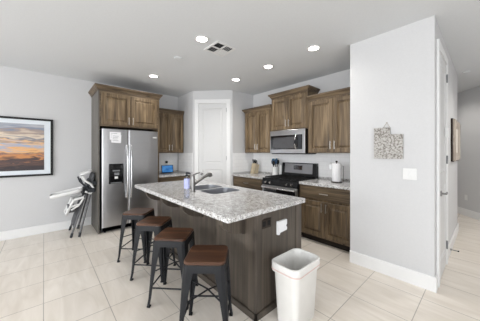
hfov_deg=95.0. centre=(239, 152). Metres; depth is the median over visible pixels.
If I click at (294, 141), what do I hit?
microwave
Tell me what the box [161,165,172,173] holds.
smart display
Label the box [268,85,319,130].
upper cabinet
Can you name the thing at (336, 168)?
paper towel roll
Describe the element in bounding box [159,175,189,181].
base cabinet
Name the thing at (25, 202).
wall
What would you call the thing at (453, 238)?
baseboard
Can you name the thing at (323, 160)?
backsplash
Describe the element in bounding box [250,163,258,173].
knife block
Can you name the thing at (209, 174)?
kitchen faucet
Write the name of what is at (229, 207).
island countertop
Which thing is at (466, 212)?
baseboard
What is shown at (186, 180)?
soap bottle
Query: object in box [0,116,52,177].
framed painting
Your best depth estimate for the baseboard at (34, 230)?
3.71 m
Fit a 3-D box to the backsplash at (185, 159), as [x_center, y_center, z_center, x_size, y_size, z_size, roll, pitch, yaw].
[-1.271,0.223,5.109,0.010,0.424,0.660,0,0,-42]
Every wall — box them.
[0,65,177,231]
[178,90,252,185]
[253,69,349,177]
[457,86,479,212]
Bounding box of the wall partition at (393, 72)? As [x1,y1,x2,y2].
[350,15,456,276]
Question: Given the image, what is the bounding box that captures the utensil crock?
[272,167,277,174]
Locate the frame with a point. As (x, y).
(455, 126)
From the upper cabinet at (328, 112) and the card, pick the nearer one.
the card
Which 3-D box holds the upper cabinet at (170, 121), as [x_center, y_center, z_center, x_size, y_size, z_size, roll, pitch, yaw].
[-1.659,-0.478,5.041,0.660,0.973,0.364,0,0,-42]
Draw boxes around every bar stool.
[117,208,154,262]
[130,216,175,282]
[147,227,197,309]
[179,245,232,320]
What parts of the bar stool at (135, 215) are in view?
leg, leg, seat frame, seat, leg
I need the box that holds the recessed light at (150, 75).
[148,74,158,77]
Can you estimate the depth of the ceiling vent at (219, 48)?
2.87 m
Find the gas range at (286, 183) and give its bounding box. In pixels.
[261,162,317,234]
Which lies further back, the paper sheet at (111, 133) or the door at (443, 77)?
the paper sheet at (111, 133)
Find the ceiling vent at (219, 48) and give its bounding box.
[204,41,236,56]
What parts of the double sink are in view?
bowl, bowl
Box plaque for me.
[374,122,402,158]
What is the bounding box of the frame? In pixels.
[451,118,459,161]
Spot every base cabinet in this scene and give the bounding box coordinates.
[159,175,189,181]
[233,176,261,190]
[300,184,349,251]
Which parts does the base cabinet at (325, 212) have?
door, drawer, door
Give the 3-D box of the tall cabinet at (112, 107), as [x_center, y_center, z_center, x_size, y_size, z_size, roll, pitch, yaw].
[-2.216,0.115,4.291,1.144,2.530,0.742,0,0,-42]
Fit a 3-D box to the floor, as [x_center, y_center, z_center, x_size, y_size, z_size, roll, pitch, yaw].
[1.144,1.440,2.023,14.000,0.120,9.100,0,0,-42]
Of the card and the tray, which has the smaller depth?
the card
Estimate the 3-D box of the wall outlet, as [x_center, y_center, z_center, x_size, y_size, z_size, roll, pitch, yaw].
[0.226,0.608,1.889,0.124,0.080,0.010,0,0,-42]
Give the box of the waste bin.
[275,269,316,320]
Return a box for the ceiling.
[0,0,479,96]
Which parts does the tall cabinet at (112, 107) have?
panel, door, crown molding, door, panel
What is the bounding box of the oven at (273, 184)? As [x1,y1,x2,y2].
[266,182,301,234]
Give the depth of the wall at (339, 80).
3.95 m
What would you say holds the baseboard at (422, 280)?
attached to the wall partition at (393, 72)
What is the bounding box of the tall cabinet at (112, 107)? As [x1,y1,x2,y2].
[88,83,162,233]
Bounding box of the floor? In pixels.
[0,213,479,320]
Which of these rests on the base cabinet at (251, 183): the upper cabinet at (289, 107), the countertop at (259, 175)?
the countertop at (259, 175)
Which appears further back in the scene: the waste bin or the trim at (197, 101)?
the trim at (197, 101)
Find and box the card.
[276,219,286,234]
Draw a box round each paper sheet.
[110,132,120,139]
[111,134,120,142]
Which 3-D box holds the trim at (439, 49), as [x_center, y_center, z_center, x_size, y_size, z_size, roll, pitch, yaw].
[2.316,0.107,2.511,0.780,2.544,0.022,0,0,-42]
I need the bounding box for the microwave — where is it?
[270,128,315,153]
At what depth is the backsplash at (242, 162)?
4.99 m
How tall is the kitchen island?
0.873 m
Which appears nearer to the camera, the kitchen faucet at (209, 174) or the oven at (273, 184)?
the kitchen faucet at (209, 174)
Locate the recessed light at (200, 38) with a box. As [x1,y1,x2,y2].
[194,35,208,42]
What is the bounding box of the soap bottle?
[184,172,190,188]
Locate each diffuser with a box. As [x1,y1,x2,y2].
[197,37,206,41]
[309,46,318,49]
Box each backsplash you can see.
[159,153,177,170]
[179,153,192,171]
[233,153,252,171]
[253,153,349,178]
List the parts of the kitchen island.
corner post, trim, corner post, corner post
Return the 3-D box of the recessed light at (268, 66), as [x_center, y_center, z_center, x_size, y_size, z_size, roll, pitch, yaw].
[0.445,-1.355,3.477,0.176,0.010,0.176,0,0,-42]
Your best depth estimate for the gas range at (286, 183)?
3.96 m
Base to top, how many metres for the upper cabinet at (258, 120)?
0.968 m
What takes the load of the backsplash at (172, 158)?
attached to the wall at (25, 202)
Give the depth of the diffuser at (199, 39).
2.64 m
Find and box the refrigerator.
[100,128,157,232]
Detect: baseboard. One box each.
[0,217,90,240]
[350,250,437,292]
[448,223,458,258]
[457,207,479,219]
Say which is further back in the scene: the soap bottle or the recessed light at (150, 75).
the recessed light at (150, 75)
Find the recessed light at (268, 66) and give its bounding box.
[263,64,273,68]
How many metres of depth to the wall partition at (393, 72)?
2.44 m
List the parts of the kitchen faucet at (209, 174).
spout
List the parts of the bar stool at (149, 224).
leg, leg, seat, seat frame, leg, leg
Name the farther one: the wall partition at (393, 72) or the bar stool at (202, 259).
the wall partition at (393, 72)
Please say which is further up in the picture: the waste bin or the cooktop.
the cooktop
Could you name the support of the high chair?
on the floor
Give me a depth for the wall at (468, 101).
4.72 m
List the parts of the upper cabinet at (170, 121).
door, crown molding, door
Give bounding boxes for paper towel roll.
[329,163,340,181]
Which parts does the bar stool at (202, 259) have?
leg, leg, seat frame, seat, leg, leg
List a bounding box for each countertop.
[135,179,304,222]
[159,170,190,177]
[232,171,278,178]
[299,177,349,189]
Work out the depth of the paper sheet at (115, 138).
3.83 m
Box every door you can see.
[199,103,226,183]
[440,53,447,278]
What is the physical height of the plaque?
0.410 m
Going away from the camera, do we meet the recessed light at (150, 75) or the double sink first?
the double sink
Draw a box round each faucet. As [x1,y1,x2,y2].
[190,172,212,191]
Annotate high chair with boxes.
[49,169,96,237]
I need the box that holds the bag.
[271,248,319,280]
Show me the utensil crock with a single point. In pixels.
(274, 169)
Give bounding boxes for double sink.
[189,184,238,193]
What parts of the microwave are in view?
glass door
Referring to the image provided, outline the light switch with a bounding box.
[403,168,416,179]
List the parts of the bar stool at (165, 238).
leg, leg, seat frame, seat, leg, leg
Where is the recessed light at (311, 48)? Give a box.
[307,45,320,51]
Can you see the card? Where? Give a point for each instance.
(281, 226)
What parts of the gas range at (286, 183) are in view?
handle, oven door, control panel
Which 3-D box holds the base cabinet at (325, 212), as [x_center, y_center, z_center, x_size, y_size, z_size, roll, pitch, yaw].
[1.465,0.944,3.433,0.684,0.872,0.855,0,0,-42]
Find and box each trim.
[195,99,230,184]
[436,39,447,286]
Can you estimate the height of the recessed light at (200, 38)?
0.010 m
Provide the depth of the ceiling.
2.58 m
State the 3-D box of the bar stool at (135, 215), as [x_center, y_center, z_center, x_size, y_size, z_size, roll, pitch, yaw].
[-1.349,1.077,2.934,0.373,0.605,0.373,0,0,3]
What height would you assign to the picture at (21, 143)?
0.765 m
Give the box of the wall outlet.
[262,217,270,228]
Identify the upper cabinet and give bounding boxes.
[159,108,183,152]
[242,104,271,152]
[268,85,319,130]
[306,87,349,152]
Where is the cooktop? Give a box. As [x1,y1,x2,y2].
[263,177,315,182]
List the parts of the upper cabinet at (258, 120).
door, crown molding, door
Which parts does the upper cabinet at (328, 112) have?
door, crown molding, door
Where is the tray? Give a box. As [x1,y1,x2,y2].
[49,186,82,198]
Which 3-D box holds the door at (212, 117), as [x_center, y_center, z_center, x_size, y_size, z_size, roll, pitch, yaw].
[-0.600,0.149,4.794,0.622,2.445,0.078,0,0,3]
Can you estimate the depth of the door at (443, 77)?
2.52 m
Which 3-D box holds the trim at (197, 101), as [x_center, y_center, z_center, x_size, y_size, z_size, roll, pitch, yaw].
[-0.603,0.107,4.822,0.794,2.544,0.022,0,0,3]
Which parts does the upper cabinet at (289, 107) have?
door, crown molding, door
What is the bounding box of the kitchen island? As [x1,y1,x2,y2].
[144,191,300,320]
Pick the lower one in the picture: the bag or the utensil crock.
the bag
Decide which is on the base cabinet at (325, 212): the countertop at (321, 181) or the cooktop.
the countertop at (321, 181)
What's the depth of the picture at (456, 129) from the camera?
3.47 m
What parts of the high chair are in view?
leg, leg, leg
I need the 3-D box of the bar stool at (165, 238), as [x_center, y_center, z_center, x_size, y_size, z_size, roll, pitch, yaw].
[-0.630,1.077,2.124,0.373,0.605,0.373,0,0,4]
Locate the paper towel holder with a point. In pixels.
(335, 161)
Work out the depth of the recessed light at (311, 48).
2.86 m
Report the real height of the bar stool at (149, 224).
0.605 m
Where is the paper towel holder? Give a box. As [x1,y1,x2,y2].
[331,161,343,182]
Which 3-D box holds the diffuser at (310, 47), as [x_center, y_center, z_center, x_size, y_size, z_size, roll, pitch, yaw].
[0.958,-1.357,2.863,0.122,0.004,0.122,0,0,42]
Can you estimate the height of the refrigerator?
1.785 m
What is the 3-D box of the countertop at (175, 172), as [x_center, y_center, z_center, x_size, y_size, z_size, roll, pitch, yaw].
[-1.585,0.471,4.915,0.728,0.071,0.650,0,0,-42]
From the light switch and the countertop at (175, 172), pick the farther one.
the countertop at (175, 172)
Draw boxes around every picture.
[0,122,43,170]
[456,129,457,152]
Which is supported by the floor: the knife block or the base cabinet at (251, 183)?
the base cabinet at (251, 183)

